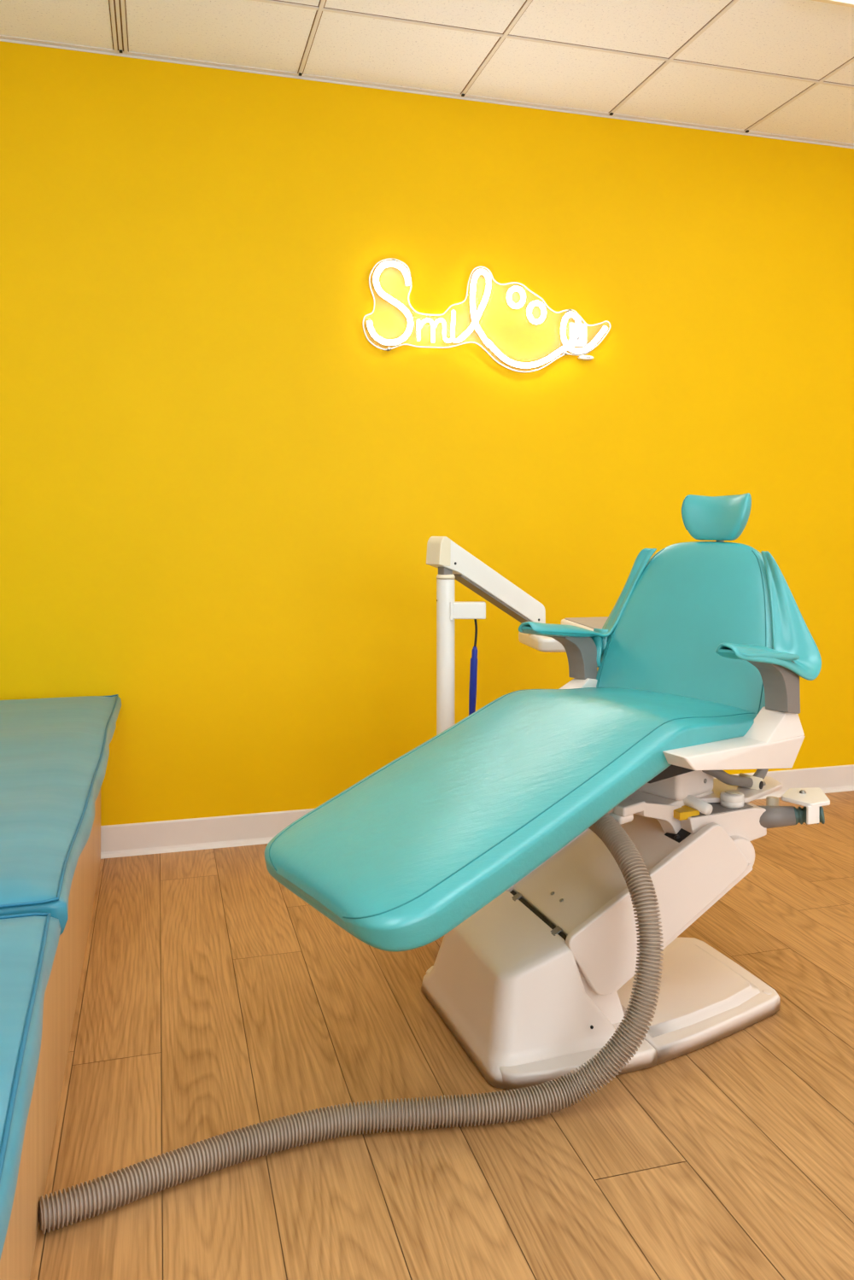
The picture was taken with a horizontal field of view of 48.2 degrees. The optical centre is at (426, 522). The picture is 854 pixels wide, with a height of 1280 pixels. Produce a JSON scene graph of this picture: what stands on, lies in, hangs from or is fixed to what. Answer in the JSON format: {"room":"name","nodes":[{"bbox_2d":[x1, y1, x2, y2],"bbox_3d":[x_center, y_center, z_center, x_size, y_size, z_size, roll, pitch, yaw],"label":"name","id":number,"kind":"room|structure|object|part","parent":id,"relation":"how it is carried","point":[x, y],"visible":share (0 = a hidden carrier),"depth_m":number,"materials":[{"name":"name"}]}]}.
{"room":"dental clinic","nodes":[
{"label":"dental clinic","id":0,"kind":"room"},
{"bbox_2d":[0,40,853,825],"bbox_3d":[0.389,-0.284,3.725,4.830,2.844,0.100,0,0,-16],"label":"wall","id":1,"kind":"structure","parent":0,"point":[222,503],"depth_m":3.48,"materials":[{"name":"yellow paint"}]},
{"bbox_2d":[0,35,853,148],"bbox_3d":[0.406,-1.601,3.667,4.630,0.010,0.022,0,0,-16],"label":"trim","id":2,"kind":"structure","parent":1,"relation":"attached to","point":[4,38],"depth_m":3.52,"materials":[{"name":"paint"}]},
{"bbox_2d":[100,764,853,859],"bbox_3d":[0.405,1.085,3.667,4.630,0.105,0.020,0,0,-16],"label":"baseboard","id":3,"kind":"structure","parent":1,"relation":"attached to","point":[130,839],"depth_m":3.35,"materials":[{"name":"paint"}]},
{"bbox_2d":[362,257,610,372],"bbox_3d":[0.244,-0.772,3.611,0.995,0.398,0.040,0,0,-16],"label":"sign","id":4,"kind":"object","parent":1,"relation":"attached to","point":[475,316],"visible":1,"depth_m":3.58,"materials":[{"name":"white"}]},
{"bbox_2d":[577,355,593,360],"bbox_3d":[0.620,-0.643,3.725,0.064,0.017,0.024,0,0,-16],"label":"dimmer switch","id":5,"kind":"object","parent":4,"relation":"hanging from","point":[582,357],"visible":1,"depth_m":3.71,"materials":[{"name":"white plastic"}]},
{"bbox_2d":[568,322,586,347],"bbox_3d":[0.589,-0.731,3.721,0.071,0.092,0.017,0,0,-16],"label":"wall box","id":6,"kind":"object","parent":1,"relation":"attached to","point":[581,341],"visible":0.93,"depth_m":3.72,"materials":[{"name":"white plastic"}]},
{"bbox_2d":[0,0,853,144],"bbox_3d":[1.098,-1.641,1.208,4.830,0.089,5.330,0,0,-16],"label":"ceiling","id":7,"kind":"structure","parent":0,"point":[786,67],"depth_m":3.22,"materials":[{"name":"tile"}]},
{"bbox_2d":[811,0,853,7],"bbox_3d":[1.789,-1.584,2.720,1.200,0.036,0.625,0,0,-16],"label":"recessed light","id":8,"kind":"object","parent":7,"relation":"in","point":[843,2],"visible":1,"depth_m":2.88,"materials":[{"name":"beige plastic"}]},
{"bbox_2d":[29,790,853,1279],"bbox_3d":[1.098,1.168,1.208,4.830,0.060,5.330,0,0,-16],"label":"floor","id":9,"kind":"structure","parent":0,"point":[213,999],"depth_m":1.83,"materials":[{"name":"brown wood"}]},
{"bbox_2d":[0,789,100,1279],"bbox_3d":[-1.034,0.895,1.655,0.748,0.486,3.066,0,0,-16],"label":"storage bench","id":10,"kind":"object","parent":9,"relation":"on","point":[61,990],"visible":0.27,"depth_m":1.73,"materials":[{"name":"brown wood"}]},
{"bbox_2d":[0,912,61,1258],"bbox_3d":[-0.754,0.614,0.789,0.798,0.075,1.214,0,0,-16],"label":"bench cushion","id":11,"kind":"object","parent":10,"relation":"on","point":[28,941],"visible":1,"depth_m":1.12,"materials":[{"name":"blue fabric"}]},
{"bbox_2d":[0,694,121,935],"bbox_3d":[-1.172,0.610,2.259,0.792,0.083,1.820,0,0,-16],"label":"bench cushion","id":12,"kind":"object","parent":10,"relation":"on","point":[55,751],"visible":1,"depth_m":2.06,"materials":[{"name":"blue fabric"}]},
{"bbox_2d":[38,812,663,1234],"bbox_3d":[-0.038,0.876,1.744,1.200,0.522,0.379,0,0,-36],"label":"hose","id":13,"kind":"object","parent":9,"relation":"on","point":[135,1182],"visible":0.96,"depth_m":1.78,"materials":[{"name":"grey plastic"}]},
{"bbox_2d":[426,536,607,735],"bbox_3d":[0.323,0.589,2.924,0.865,1.098,0.507,0,0,-16],"label":"stand","id":14,"kind":"object","parent":9,"relation":"on","point":[452,562],"visible":0.61,"depth_m":2.79,"materials":[{"name":"white metal"}]},
{"bbox_3d":[0.054,0.641,2.800,0.053,0.953,0.053,0,0,-16],"label":"post","id":15,"kind":"part","parent":14,"relation":"part of","materials":[{"name":"white metal"}]},
{"bbox_2d":[468,619,477,715],"bbox_3d":[0.136,0.451,2.800,0.026,0.344,0.022,0,0,-16],"label":"blue handpiece","id":16,"kind":"object","parent":14,"relation":"hanging from","point":[473,669],"visible":0.87,"depth_m":2.79,"materials":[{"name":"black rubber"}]},
{"bbox_3d":[0.143,0.323,2.800,0.011,0.087,0.007,0,0,0],"label":"cord","id":17,"kind":"part","parent":16,"relation":"part of","materials":[{"name":"black rubber"}]},
{"bbox_3d":[0.188,0.184,2.923,0.441,0.286,0.062,0,0,-39],"label":"balance arm","id":18,"kind":"part","parent":14,"relation":"part of","materials":[{"name":"white metal"}]},
{"bbox_2d":[560,616,607,631],"bbox_3d":[0.600,0.333,2.946,0.321,0.047,0.400,0,0,-16],"label":"tray","id":19,"kind":"object","parent":14,"relation":"on","point":[589,623],"depth_m":2.99,"materials":[{"name":"beige plastic"}]},
{"bbox_2d":[264,492,829,1089],"bbox_3d":[0.290,0.530,2.201,1.385,1.216,0.719,0,0,-36],"label":"dental chair","id":20,"kind":"object","parent":9,"relation":"on","point":[478,837],"visible":1,"depth_m":2.11,"materials":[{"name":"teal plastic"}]},
{"bbox_3d":[0.225,0.559,2.108,1.205,0.301,0.545,0,0,-41],"label":"seat","id":21,"kind":"part","parent":20,"relation":"part of","materials":[{"name":"teal leather"}]},
{"bbox_3d":[0.407,0.853,2.422,0.461,0.339,0.022,0,0,-20],"label":"panel","id":22,"kind":"part","parent":20,"relation":"part of","materials":[{"name":"white plastic"}]},
{"bbox_3d":[0.401,0.466,2.653,0.170,0.067,0.076,0,0,-40],"label":"arm post","id":23,"kind":"part","parent":20,"relation":"part of","materials":[{"name":"white plastic"}]},
{"bbox_3d":[0.463,0.857,2.271,0.428,0.318,0.300,0,0,-20],"label":"panel","id":24,"kind":"part","parent":20,"relation":"part of","materials":[{"name":"white plastic"}]},
{"bbox_3d":[0.516,0.853,2.119,0.461,0.339,0.022,0,0,-20],"label":"lift arm","id":25,"kind":"part","parent":20,"relation":"part of","materials":[{"name":"white plastic"}]},
{"bbox_3d":[0.504,0.659,2.349,0.260,0.018,0.296,0,0,-40],"label":"carriage plate","id":26,"kind":"part","parent":20,"relation":"part of","materials":[{"name":"white plastic"}]},
{"bbox_3d":[0.506,0.532,2.348,0.400,0.068,0.400,0,0,-40],"label":"under frame","id":27,"kind":"part","parent":20,"relation":"part of","materials":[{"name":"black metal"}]},
{"bbox_3d":[0.544,0.608,2.380,0.150,0.089,0.304,0,0,-40],"label":"seat frame","id":28,"kind":"part","parent":20,"relation":"part of","materials":[{"name":"white plastic"}]},
{"bbox_3d":[0.704,0.307,2.530,0.233,0.512,0.540,0,0,-41],"label":"backrest","id":29,"kind":"part","parent":20,"relation":"part of","materials":[{"name":"teal leather"}]},
{"bbox_3d":[0.575,1.098,2.298,0.386,0.020,0.458,0,0,-16],"label":"plate","id":30,"kind":"part","parent":20,"relation":"part of","materials":[{"name":"white plastic"}]},
{"bbox_3d":[0.723,0.654,2.263,0.054,0.031,0.054,0,0,-16],"label":"swivel knob","id":31,"kind":"part","parent":20,"relation":"part of","materials":[{"name":"white plastic"}]},
{"bbox_3d":[0.767,0.613,2.339,0.273,0.088,0.053,0,0,-32],"label":"recline lever","id":32,"kind":"part","parent":20,"relation":"part of","materials":[{"name":"grey plastic"}]},
{"bbox_3d":[0.742,0.662,2.361,0.321,0.012,0.177,0,0,-8],"label":"lever plate","id":33,"kind":"part","parent":20,"relation":"part of","materials":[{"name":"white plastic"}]},
{"bbox_3d":[0.790,0.466,2.195,0.170,0.067,0.076,0,0,-40],"label":"arm post","id":34,"kind":"part","parent":20,"relation":"part of","materials":[{"name":"white plastic"}]}
]}

